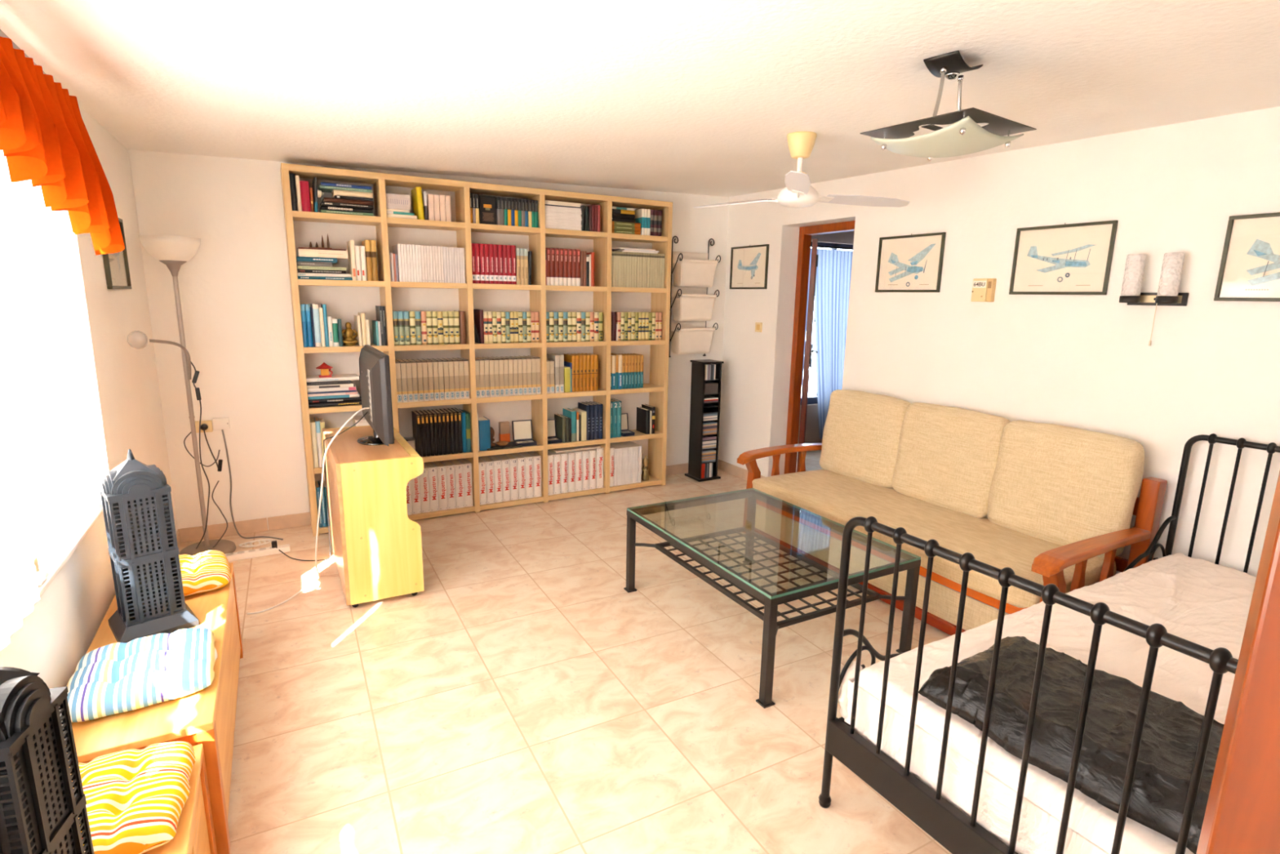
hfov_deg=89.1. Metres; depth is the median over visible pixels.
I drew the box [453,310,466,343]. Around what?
book
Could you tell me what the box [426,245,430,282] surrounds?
book
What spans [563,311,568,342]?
book
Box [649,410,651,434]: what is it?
book
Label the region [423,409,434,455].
book
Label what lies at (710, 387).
box
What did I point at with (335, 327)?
book
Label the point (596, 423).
book
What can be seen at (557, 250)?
book
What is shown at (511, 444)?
flat tray
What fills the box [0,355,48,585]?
window
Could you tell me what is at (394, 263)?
book
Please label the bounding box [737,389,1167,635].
sofa
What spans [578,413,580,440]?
book
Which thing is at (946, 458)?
cushion
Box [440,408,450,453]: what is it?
book
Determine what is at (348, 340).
figurine
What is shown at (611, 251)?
book
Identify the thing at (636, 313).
book
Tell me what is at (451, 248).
book
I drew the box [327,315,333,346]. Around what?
book
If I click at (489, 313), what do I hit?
book
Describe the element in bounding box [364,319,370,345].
book
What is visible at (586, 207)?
book
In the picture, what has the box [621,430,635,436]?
tray
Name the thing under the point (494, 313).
book
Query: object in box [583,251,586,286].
book
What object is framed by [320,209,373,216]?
book
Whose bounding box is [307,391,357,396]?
book
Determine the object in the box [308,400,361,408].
book
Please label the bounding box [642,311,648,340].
book
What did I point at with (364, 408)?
cable
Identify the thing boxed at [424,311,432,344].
book
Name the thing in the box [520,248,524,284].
book
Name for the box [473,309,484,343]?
book
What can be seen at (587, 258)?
book
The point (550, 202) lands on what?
book
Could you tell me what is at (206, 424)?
wall socket
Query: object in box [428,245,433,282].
book
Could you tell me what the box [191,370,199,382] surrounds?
switch
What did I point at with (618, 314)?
book
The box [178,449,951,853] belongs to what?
floor
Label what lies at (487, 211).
book
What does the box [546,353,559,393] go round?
book
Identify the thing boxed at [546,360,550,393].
book
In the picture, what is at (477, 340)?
book
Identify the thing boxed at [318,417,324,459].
book
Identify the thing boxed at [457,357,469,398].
book
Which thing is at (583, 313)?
book
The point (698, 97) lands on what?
ceiling
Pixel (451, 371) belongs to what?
book
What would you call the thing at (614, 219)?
book
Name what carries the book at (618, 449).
on the bookcase at (343, 300)
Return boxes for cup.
[317,190,323,197]
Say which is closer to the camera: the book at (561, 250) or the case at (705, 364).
the book at (561, 250)
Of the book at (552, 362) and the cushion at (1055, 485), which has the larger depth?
the book at (552, 362)
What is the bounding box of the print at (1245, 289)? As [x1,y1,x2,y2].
[1244,288,1268,290]
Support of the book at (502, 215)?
on the bookcase at (343, 300)
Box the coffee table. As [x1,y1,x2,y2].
[623,488,920,708]
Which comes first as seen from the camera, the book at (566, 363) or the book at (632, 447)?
the book at (566, 363)
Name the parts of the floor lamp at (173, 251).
bulb, reading arm, lamp shade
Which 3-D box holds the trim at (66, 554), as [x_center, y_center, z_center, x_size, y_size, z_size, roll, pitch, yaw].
[-1.313,0.576,1.024,0.232,0.018,3.060,-5,13,-29]
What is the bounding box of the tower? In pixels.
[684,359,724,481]
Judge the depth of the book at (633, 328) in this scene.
4.95 m
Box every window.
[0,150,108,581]
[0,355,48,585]
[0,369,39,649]
[800,241,853,404]
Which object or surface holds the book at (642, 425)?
on the bookcase at (343, 300)
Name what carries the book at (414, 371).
on the bookcase at (343, 300)
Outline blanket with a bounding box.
[918,635,1224,853]
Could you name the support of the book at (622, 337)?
on the bookcase at (343, 300)
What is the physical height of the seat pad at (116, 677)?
0.071 m
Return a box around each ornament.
[308,234,332,248]
[315,362,333,377]
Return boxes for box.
[212,417,230,430]
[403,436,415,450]
[498,421,510,441]
[704,381,718,394]
[970,278,996,302]
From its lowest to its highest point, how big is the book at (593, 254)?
0.240 m
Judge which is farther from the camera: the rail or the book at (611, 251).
the book at (611, 251)
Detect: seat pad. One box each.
[60,627,217,722]
[69,741,195,853]
[178,550,231,595]
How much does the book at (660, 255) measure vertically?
0.255 m
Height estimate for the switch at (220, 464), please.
0.071 m
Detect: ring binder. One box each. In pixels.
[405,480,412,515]
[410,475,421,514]
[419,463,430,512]
[423,461,439,511]
[431,460,447,510]
[440,459,456,509]
[448,458,464,507]
[457,457,472,506]
[478,456,486,504]
[479,455,494,503]
[487,454,502,502]
[495,453,511,501]
[502,453,518,500]
[511,452,526,498]
[518,451,533,497]
[525,451,541,497]
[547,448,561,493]
[547,451,554,494]
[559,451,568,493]
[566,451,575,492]
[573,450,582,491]
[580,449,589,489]
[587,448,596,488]
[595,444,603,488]
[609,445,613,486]
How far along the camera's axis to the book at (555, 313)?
4.65 m
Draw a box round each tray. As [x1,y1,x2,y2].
[487,441,522,450]
[513,439,537,446]
[547,436,561,444]
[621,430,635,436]
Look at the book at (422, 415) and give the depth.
4.33 m
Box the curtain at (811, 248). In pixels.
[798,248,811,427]
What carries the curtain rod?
attached to the wall at (812, 434)
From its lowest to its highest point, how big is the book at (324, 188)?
0.016 m
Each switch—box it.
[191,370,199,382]
[195,387,201,399]
[217,459,222,471]
[755,322,762,332]
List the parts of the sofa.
leg, armrest, rail, drawer, metal trim, rail, leg, armrest, rail, post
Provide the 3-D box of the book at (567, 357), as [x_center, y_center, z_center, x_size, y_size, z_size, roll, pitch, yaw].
[-0.525,-0.405,4.850,0.028,0.268,0.171,-5,13,-29]
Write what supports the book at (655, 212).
on the bookcase at (343, 300)
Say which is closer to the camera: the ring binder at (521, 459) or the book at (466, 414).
the book at (466, 414)
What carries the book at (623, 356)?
on the bookcase at (343, 300)
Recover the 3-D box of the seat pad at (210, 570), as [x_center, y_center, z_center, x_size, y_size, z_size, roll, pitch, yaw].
[-1.754,0.560,2.461,0.352,0.076,0.347,-7,14,-34]
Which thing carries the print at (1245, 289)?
attached to the framed picture at (1249, 270)
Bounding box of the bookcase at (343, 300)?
[280,163,672,536]
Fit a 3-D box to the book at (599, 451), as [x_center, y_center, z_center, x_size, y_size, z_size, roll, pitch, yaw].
[-0.354,0.302,5.117,0.056,0.316,0.207,-5,13,-29]
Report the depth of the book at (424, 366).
4.27 m
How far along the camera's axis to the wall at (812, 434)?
6.62 m
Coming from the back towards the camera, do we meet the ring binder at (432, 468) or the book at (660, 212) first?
the book at (660, 212)
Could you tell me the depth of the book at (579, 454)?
4.95 m
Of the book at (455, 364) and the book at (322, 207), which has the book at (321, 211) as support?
the book at (322, 207)
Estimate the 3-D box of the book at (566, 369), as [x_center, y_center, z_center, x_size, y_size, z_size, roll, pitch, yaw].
[-0.572,-0.360,4.833,0.043,0.185,0.170,-5,13,-29]
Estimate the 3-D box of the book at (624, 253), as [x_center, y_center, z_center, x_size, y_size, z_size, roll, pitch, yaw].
[-0.153,-1.184,4.901,0.020,0.255,0.170,-5,13,-29]
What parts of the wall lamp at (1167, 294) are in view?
lamp shade, pull cord, metal plate, frame, lamp shade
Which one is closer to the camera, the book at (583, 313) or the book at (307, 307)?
the book at (307, 307)
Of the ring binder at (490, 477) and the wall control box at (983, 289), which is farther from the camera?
the ring binder at (490, 477)
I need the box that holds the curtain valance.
[0,36,124,255]
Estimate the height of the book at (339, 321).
0.165 m
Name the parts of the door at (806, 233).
panel, handle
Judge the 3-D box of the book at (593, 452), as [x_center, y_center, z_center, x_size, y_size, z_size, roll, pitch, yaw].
[-0.406,0.312,5.091,0.056,0.306,0.207,-5,13,-29]
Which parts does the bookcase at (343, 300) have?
panel, panel, panel, panel, panel, panel, panel, panel, panel, panel, panel, panel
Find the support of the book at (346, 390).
on the book at (346, 393)
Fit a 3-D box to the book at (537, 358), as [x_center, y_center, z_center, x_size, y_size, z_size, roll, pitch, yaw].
[-0.767,-0.379,4.715,0.031,0.262,0.173,-5,13,-29]
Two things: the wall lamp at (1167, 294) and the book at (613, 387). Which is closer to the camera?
the wall lamp at (1167, 294)
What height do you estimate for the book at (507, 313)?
0.212 m
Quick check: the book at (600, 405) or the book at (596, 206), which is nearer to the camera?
the book at (596, 206)
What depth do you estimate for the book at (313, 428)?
4.01 m
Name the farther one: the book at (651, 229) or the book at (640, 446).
the book at (640, 446)
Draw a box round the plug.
[271,540,277,547]
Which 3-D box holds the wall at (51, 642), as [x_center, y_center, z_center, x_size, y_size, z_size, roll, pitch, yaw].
[-1.645,-0.043,1.509,0.220,2.460,5.035,-5,13,-29]
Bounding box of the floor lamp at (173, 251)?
[132,235,235,555]
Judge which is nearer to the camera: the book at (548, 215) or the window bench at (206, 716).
the window bench at (206, 716)
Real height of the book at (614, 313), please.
0.215 m
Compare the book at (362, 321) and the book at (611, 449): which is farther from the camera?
the book at (611, 449)
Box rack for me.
[668,235,720,357]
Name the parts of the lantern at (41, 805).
arched crown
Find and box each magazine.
[611,247,655,250]
[612,248,658,252]
[616,250,657,253]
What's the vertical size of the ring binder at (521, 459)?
0.308 m
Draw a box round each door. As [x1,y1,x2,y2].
[784,220,855,474]
[1195,470,1279,853]
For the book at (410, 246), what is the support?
on the bookcase at (343, 300)
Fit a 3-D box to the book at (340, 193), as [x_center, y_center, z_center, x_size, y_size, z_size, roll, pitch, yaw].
[-1.751,-1.406,3.951,0.215,0.032,0.170,-5,13,-29]
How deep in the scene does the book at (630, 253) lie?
4.85 m
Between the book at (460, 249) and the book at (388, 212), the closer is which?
the book at (388, 212)
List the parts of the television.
connector panel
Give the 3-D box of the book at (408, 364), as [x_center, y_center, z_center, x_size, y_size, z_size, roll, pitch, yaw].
[-1.536,-0.307,4.290,0.031,0.262,0.173,-5,13,-29]
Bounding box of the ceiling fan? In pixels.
[693,131,909,208]
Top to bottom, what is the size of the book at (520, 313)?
0.212 m
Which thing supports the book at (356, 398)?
on the book at (357, 402)
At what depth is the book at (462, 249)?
4.26 m
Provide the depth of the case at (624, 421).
5.19 m
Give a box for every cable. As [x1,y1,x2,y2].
[203,427,217,467]
[221,429,283,539]
[239,538,275,547]
[247,407,368,614]
[274,411,368,560]
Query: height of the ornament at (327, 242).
0.091 m
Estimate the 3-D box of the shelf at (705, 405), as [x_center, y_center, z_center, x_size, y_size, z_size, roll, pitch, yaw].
[0.549,-0.181,5.462,0.152,0.006,0.168,-5,13,-29]
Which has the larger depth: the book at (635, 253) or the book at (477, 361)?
the book at (635, 253)
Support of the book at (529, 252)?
on the bookcase at (343, 300)
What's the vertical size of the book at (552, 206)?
0.014 m
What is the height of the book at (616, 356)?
0.262 m
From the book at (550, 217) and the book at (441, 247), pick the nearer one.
the book at (441, 247)
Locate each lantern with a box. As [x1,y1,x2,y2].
[0,666,94,853]
[98,448,199,642]
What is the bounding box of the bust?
[489,426,495,446]
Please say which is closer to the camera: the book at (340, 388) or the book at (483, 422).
the book at (340, 388)
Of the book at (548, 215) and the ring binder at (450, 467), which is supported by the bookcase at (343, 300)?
the ring binder at (450, 467)
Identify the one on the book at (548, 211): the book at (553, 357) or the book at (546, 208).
the book at (546, 208)
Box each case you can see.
[511,419,537,446]
[547,418,561,444]
[621,413,635,436]
[702,421,717,424]
[702,435,716,439]
[702,448,715,453]
[703,395,718,399]
[703,400,718,402]
[703,409,717,414]
[705,364,708,380]
[707,364,711,379]
[711,364,713,379]
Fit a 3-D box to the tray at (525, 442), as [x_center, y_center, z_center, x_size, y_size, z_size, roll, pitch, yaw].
[-0.838,0.117,4.745,0.144,0.026,0.100,-4,13,-25]
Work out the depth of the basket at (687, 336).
5.37 m
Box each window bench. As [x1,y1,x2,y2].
[62,562,243,853]
[141,743,217,853]
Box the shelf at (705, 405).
[703,403,718,408]
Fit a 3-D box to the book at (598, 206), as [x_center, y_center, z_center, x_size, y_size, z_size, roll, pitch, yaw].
[-0.333,-1.506,4.730,0.016,0.185,0.170,-5,13,-29]
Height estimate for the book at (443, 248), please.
0.224 m
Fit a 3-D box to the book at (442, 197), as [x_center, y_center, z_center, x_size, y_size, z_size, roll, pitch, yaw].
[-1.294,-1.403,4.199,0.032,0.158,0.170,-5,13,-29]
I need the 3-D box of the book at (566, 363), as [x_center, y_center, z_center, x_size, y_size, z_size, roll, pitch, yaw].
[-0.546,-0.378,4.846,0.012,0.215,0.170,-5,13,-29]
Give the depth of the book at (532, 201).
4.42 m
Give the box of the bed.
[818,433,1279,853]
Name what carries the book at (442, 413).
on the bookcase at (343, 300)
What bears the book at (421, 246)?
on the bookcase at (343, 300)
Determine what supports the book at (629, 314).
on the bookcase at (343, 300)
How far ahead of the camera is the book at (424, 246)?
4.14 m
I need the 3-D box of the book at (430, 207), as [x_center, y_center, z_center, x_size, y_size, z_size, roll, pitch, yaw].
[-1.356,-1.397,4.167,0.032,0.158,0.170,-5,13,-29]
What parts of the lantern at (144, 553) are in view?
arched crown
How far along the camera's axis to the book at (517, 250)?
4.44 m
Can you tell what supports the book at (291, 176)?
on the bookcase at (343, 300)
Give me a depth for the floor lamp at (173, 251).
3.55 m
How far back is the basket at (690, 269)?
5.27 m
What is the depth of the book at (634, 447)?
5.18 m
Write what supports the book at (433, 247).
on the bookcase at (343, 300)
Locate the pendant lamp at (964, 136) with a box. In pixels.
[860,50,1036,160]
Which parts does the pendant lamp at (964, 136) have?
fixing knob, rod, lamp shade, metal plate, canopy plate, rod, fixing knob, fixing knob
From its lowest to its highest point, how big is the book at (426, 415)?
0.288 m
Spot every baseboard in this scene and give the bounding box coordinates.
[176,530,181,548]
[177,462,688,542]
[717,459,764,479]
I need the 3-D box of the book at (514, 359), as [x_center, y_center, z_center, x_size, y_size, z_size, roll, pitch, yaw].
[-0.914,-0.365,4.634,0.031,0.262,0.173,-5,13,-29]
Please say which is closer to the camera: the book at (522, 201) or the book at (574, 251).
the book at (522, 201)
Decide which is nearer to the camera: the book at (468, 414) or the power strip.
the power strip
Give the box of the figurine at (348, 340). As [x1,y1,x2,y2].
[342,322,357,346]
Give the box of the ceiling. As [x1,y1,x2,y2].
[0,0,1279,197]
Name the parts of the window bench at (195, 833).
panel, leg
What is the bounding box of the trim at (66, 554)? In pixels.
[0,504,102,651]
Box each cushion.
[751,468,1116,608]
[819,389,911,488]
[891,402,1010,518]
[987,420,1144,558]
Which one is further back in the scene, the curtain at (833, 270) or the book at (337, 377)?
the curtain at (833, 270)
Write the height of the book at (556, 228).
0.014 m
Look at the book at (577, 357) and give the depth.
4.80 m
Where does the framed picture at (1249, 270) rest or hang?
attached to the wall at (1209, 366)
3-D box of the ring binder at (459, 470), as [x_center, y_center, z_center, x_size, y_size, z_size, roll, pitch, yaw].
[-1.297,0.395,4.595,0.056,0.308,0.207,-5,13,-29]
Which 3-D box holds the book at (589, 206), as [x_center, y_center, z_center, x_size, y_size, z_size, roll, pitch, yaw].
[-0.390,-1.496,4.698,0.020,0.175,0.170,-5,13,-29]
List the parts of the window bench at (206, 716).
leg, panel, leg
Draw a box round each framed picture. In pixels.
[102,217,131,288]
[728,244,768,288]
[875,231,946,292]
[1008,220,1118,294]
[1213,212,1279,301]
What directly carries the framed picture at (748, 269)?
attached to the wall at (1209, 366)
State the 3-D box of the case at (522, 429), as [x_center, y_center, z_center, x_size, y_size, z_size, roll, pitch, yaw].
[-0.845,0.043,4.749,0.144,0.169,0.140,-5,13,-26]
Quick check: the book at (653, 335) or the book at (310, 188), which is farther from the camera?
the book at (653, 335)
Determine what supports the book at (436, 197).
on the bookcase at (343, 300)
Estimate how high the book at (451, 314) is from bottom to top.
0.212 m
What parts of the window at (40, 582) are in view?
frame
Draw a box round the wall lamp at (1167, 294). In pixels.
[1119,252,1188,346]
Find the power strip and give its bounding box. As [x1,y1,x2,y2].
[224,543,290,561]
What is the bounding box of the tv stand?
[321,425,424,607]
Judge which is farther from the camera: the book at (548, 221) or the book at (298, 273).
the book at (548, 221)
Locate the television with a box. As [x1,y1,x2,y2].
[356,344,395,445]
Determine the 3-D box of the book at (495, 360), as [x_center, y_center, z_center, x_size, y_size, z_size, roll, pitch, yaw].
[-1.032,-0.355,4.571,0.031,0.262,0.173,-5,13,-29]
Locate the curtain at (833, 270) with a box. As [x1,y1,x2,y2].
[814,248,853,439]
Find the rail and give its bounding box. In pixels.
[0,29,54,82]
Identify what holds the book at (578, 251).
on the bookcase at (343, 300)
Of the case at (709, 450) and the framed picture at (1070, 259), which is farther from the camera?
the case at (709, 450)
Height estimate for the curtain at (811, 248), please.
1.725 m
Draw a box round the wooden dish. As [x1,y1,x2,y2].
[495,440,508,445]
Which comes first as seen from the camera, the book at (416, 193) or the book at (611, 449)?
the book at (416, 193)
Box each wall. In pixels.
[0,105,177,688]
[128,149,728,529]
[718,106,1279,577]
[797,231,854,444]
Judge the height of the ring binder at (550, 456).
0.306 m
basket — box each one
[671,285,716,320]
[671,320,715,354]
[672,251,718,287]
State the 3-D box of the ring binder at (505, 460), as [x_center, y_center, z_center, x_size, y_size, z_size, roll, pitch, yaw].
[-1.007,0.367,4.759,0.056,0.308,0.207,-5,13,-29]
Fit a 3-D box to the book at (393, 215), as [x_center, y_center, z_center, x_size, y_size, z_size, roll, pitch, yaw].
[-1.517,-1.318,4.099,0.180,0.024,0.180,-5,13,-29]
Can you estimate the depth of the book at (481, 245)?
4.31 m
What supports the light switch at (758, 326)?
attached to the wall at (1209, 366)
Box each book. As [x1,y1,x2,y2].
[288,173,297,210]
[294,175,302,211]
[296,256,337,263]
[296,261,332,266]
[297,247,346,250]
[297,248,347,259]
[297,266,346,271]
[297,269,346,274]
[297,272,351,277]
[297,275,352,280]
[299,180,311,212]
[299,303,307,346]
[304,303,313,346]
[306,373,359,382]
[306,380,351,385]
[306,381,353,388]
[306,383,356,392]
[307,390,356,394]
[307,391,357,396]
[307,392,359,399]
[307,395,361,404]
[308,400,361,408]
[309,187,314,212]
[309,417,319,467]
[310,306,315,346]
[311,177,317,212]
[311,303,321,346]
[314,416,323,466]
[315,480,322,527]
[317,185,372,192]
[318,306,325,346]
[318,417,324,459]
[318,480,326,526]
[319,182,371,189]
[320,201,373,208]
[320,205,373,213]
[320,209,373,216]
[320,303,328,346]
[321,197,373,204]
[323,480,329,526]
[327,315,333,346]
[331,189,373,198]
[331,318,338,346]
[333,195,373,201]
[336,318,342,346]
[346,240,356,280]
[352,414,368,423]
[352,419,369,426]
[353,315,362,346]
[354,245,361,280]
[357,312,366,346]
[360,245,367,280]
[361,240,372,280]
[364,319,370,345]
[369,240,377,280]
[372,320,379,345]
[375,305,383,345]
[377,320,381,345]
[382,306,386,345]
[385,193,410,210]
[386,208,408,212]
[386,211,413,215]
[386,213,417,219]
[389,252,392,281]
[391,253,394,281]
[392,244,402,281]
[392,253,396,281]
[392,311,399,345]
[395,254,399,281]
[395,359,402,402]
[395,359,407,402]
[396,311,404,345]
[400,244,404,281]
[401,359,413,401]
[402,311,410,345]
[403,244,407,281]
[405,244,410,281]
[406,359,418,401]
[408,244,413,281]
[408,311,416,345]
[411,186,424,219]
[411,244,416,281]
[411,410,422,457]
[412,359,423,401]
[413,311,422,344]
[414,244,418,282]
[416,409,426,456]
[417,244,422,282]
[417,359,429,400]
[419,311,427,344]
[419,409,430,456]
[420,245,424,282]
[422,191,427,220]
[422,245,427,282]
[422,358,434,400]
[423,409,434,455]
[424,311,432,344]
[426,194,434,220]
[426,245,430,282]
[427,358,439,399]
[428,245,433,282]
[428,408,438,455]
[430,311,438,344]
[431,245,435,282]
[431,408,442,454]
[432,358,444,399]
[433,194,439,221]
[434,246,438,282]
[435,311,444,344]
[435,408,446,454]
[436,246,441,282]
[438,358,449,399]
[439,195,445,221]
[440,246,444,282]
[440,311,448,344]
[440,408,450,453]
[442,247,446,282]
[444,195,451,222]
[444,247,449,282]
[444,358,454,399]
[444,408,454,453]
[445,311,454,344]
[448,247,452,283]
[448,358,459,399]
[448,408,458,453]
[450,247,454,283]
[451,311,459,343]
[452,357,464,399]
[452,408,462,453]
[453,247,457,283]
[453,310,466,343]
[456,247,460,283]
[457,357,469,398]
[457,408,466,452]
[458,248,462,283]
[461,248,465,283]
[462,409,469,452]
[462,409,471,452]
[469,193,472,222]
[471,193,475,223]
[471,243,475,283]
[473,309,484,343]
[474,324,480,343]
[475,194,479,223]
[475,243,480,283]
[475,356,484,397]
[475,358,479,397]
[476,412,479,451]
[478,195,496,224]
[478,416,490,450]
[479,243,484,284]
[480,356,489,397]
[482,356,494,396]
[483,311,488,343]
[484,244,489,284]
[484,311,493,343]
[487,356,499,396]
[488,244,494,284]
[488,311,497,343]
[492,311,501,342]
[493,244,498,284]
[493,356,504,396]
[495,196,500,225]
[496,311,506,342]
[497,244,502,284]
[497,356,508,395]
[500,197,504,225]
[500,311,510,342]
[502,244,507,284]
[502,356,513,395]
[503,197,507,225]
[504,311,514,342]
[505,355,518,395]
[506,197,511,226]
[506,244,511,284]
[508,311,518,342]
[510,355,522,395]
[511,198,515,226]
[511,245,516,284]
[512,311,523,342]
[514,198,518,226]
[515,248,520,284]
[515,355,527,395]
[517,198,521,226]
[518,311,527,342]
[520,199,524,226]
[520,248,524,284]
[520,311,531,342]
[520,355,531,395]
[524,199,528,226]
[524,248,528,284]
[524,311,535,342]
[525,355,536,394]
[528,200,531,226]
[528,251,531,284]
[528,311,539,342]
[530,355,540,394]
[531,200,534,227]
[534,200,537,227]
[545,200,580,207]
[545,204,581,208]
[545,205,581,210]
[545,207,581,212]
[545,209,582,214]
[545,211,581,216]
[545,213,581,218]
[545,215,582,221]
[545,217,581,222]
[545,220,581,225]
[545,222,581,226]
[545,224,581,229]
[545,226,581,231]
[545,247,551,285]
[545,249,546,284]
[546,311,549,342]
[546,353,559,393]
[546,358,554,393]
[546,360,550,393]
[549,311,554,342]
[549,311,558,342]
[550,248,555,285]
[551,353,564,392]
[551,444,599,453]
[554,413,565,442]
[555,248,559,285]
[558,311,563,342]
[559,248,563,285]
[560,413,568,442]
[562,408,576,441]
[563,248,568,285]
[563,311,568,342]
[563,353,575,391]
[564,360,572,391]
[564,365,570,392]
[564,415,571,441]
[567,248,572,285]
[567,311,572,342]
[568,353,579,391]
[572,248,576,285]
[572,311,576,342]
[572,353,582,391]
[572,408,586,440]
[576,248,580,285]
[576,311,581,341]
[576,353,586,391]
[576,411,578,441]
[577,401,590,439]
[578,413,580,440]
[580,205,585,231]
[580,250,583,286]
[580,353,591,391]
[581,311,585,341]
[582,401,595,439]
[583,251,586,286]
[585,206,588,231]
[585,311,590,341]
[585,353,594,391]
[586,204,595,231]
[586,252,595,286]
[586,254,591,286]
[586,257,589,286]
[586,401,598,439]
[588,205,591,231]
[588,352,598,390]
[590,311,594,341]
[591,400,602,439]
[594,311,598,341]
[595,204,597,231]
[597,204,599,231]
[598,311,603,341]
[609,400,613,438]
[609,442,622,484]
[609,444,620,485]
[610,311,613,341]
[610,353,618,389]
[610,354,615,389]
[610,355,612,389]
[610,398,621,436]
[610,399,617,437]
[610,445,617,485]
[611,229,640,235]
[611,251,613,286]
[611,442,625,484]
[612,206,634,210]
[612,208,635,214]
[612,213,635,218]
[612,216,635,222]
[612,221,640,226]
[612,225,640,231]
[612,251,615,287]
[613,311,616,341]
[613,353,622,389]
[614,442,628,484]
[615,251,617,287]
[616,311,621,341]
[616,324,617,341]
[617,251,621,287]
[617,353,628,388]
[617,441,631,484]
[618,353,631,388]
[619,311,624,340]
[619,441,633,483]
[620,251,623,287]
[622,252,626,287]
[622,311,627,340]
[622,353,634,388]
[622,355,625,388]
[622,441,636,483]
[626,252,629,287]
[626,311,631,340]
[626,353,637,388]
[626,440,641,482]
[626,441,639,482]
[628,252,631,287]
[629,311,635,340]
[629,353,640,387]
[631,252,634,287]
[633,252,636,287]
[633,311,638,340]
[633,353,643,387]
[634,208,644,235]
[635,252,639,287]
[635,311,642,340]
[635,406,649,434]
[639,253,641,287]
[639,311,645,340]
[641,253,644,287]
[641,404,655,433]
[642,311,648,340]
[644,208,647,235]
[644,253,647,287]
[645,311,652,340]
[646,253,649,288]
[647,208,650,235]
[648,253,652,288]
[648,311,655,340]
[649,209,653,235]
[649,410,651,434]
[651,253,654,288]
[652,311,658,340]
[653,209,657,235]
[653,253,657,288]
[655,311,662,339]
[656,253,659,288]
[657,210,662,235]
[658,253,662,288]
[661,253,664,288]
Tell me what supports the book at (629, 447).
on the bookcase at (343, 300)
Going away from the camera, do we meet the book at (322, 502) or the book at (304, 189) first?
the book at (304, 189)
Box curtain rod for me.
[810,244,853,249]
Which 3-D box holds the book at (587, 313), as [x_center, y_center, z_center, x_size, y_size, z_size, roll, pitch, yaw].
[-0.420,-0.749,4.839,0.032,0.212,0.171,-5,13,-29]
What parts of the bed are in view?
rail, rod, rod, rod, panel rail, rod, rod, rod, mattress, rod, rod, rod, rod, rod, rod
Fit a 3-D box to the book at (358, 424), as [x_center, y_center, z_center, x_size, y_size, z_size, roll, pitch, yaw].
[-1.757,-0.034,4.240,0.200,0.024,0.180,-5,13,-29]
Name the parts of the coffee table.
leg, leg, leg, shelf frame, frame, glass, leg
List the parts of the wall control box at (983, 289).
label plate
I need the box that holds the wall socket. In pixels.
[195,420,213,432]
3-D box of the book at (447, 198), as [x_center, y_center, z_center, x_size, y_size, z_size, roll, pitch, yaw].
[-1.264,-1.405,4.215,0.032,0.158,0.170,-5,13,-29]
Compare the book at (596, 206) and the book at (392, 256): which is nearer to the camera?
the book at (392, 256)
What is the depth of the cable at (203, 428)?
3.88 m
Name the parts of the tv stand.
panel, panel, panel, panel, rail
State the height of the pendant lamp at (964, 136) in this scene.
0.272 m
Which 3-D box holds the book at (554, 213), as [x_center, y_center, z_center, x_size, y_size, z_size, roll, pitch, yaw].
[-0.587,-1.501,4.615,0.280,0.014,0.200,-5,13,-29]
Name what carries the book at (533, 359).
on the bookcase at (343, 300)
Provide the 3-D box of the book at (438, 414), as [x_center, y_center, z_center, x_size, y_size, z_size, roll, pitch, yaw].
[-1.387,0.034,4.450,0.024,0.288,0.171,-5,13,-29]
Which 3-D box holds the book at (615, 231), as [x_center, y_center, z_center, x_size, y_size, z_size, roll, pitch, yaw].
[-0.150,-1.450,4.861,0.252,0.028,0.191,-5,13,-29]
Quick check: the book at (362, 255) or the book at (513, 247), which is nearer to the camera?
the book at (362, 255)
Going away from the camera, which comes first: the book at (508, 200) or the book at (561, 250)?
the book at (508, 200)
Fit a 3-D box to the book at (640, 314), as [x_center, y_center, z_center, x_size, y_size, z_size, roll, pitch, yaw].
[-0.036,-0.785,5.051,0.027,0.212,0.171,-5,13,-29]
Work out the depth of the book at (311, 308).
3.90 m
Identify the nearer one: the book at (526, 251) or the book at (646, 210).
the book at (526, 251)
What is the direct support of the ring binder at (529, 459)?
on the bookcase at (343, 300)
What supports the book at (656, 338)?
on the bookcase at (343, 300)
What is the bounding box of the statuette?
[641,454,648,480]
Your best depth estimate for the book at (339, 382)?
4.00 m
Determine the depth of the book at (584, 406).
4.92 m
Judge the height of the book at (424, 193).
0.172 m
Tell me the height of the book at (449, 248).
0.224 m
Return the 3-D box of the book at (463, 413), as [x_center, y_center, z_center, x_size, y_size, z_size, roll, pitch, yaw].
[-1.245,0.024,4.529,0.024,0.280,0.170,-5,13,-29]
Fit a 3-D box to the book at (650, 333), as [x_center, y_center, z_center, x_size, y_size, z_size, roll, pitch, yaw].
[0.043,-0.792,5.096,0.027,0.212,0.171,-5,13,-29]

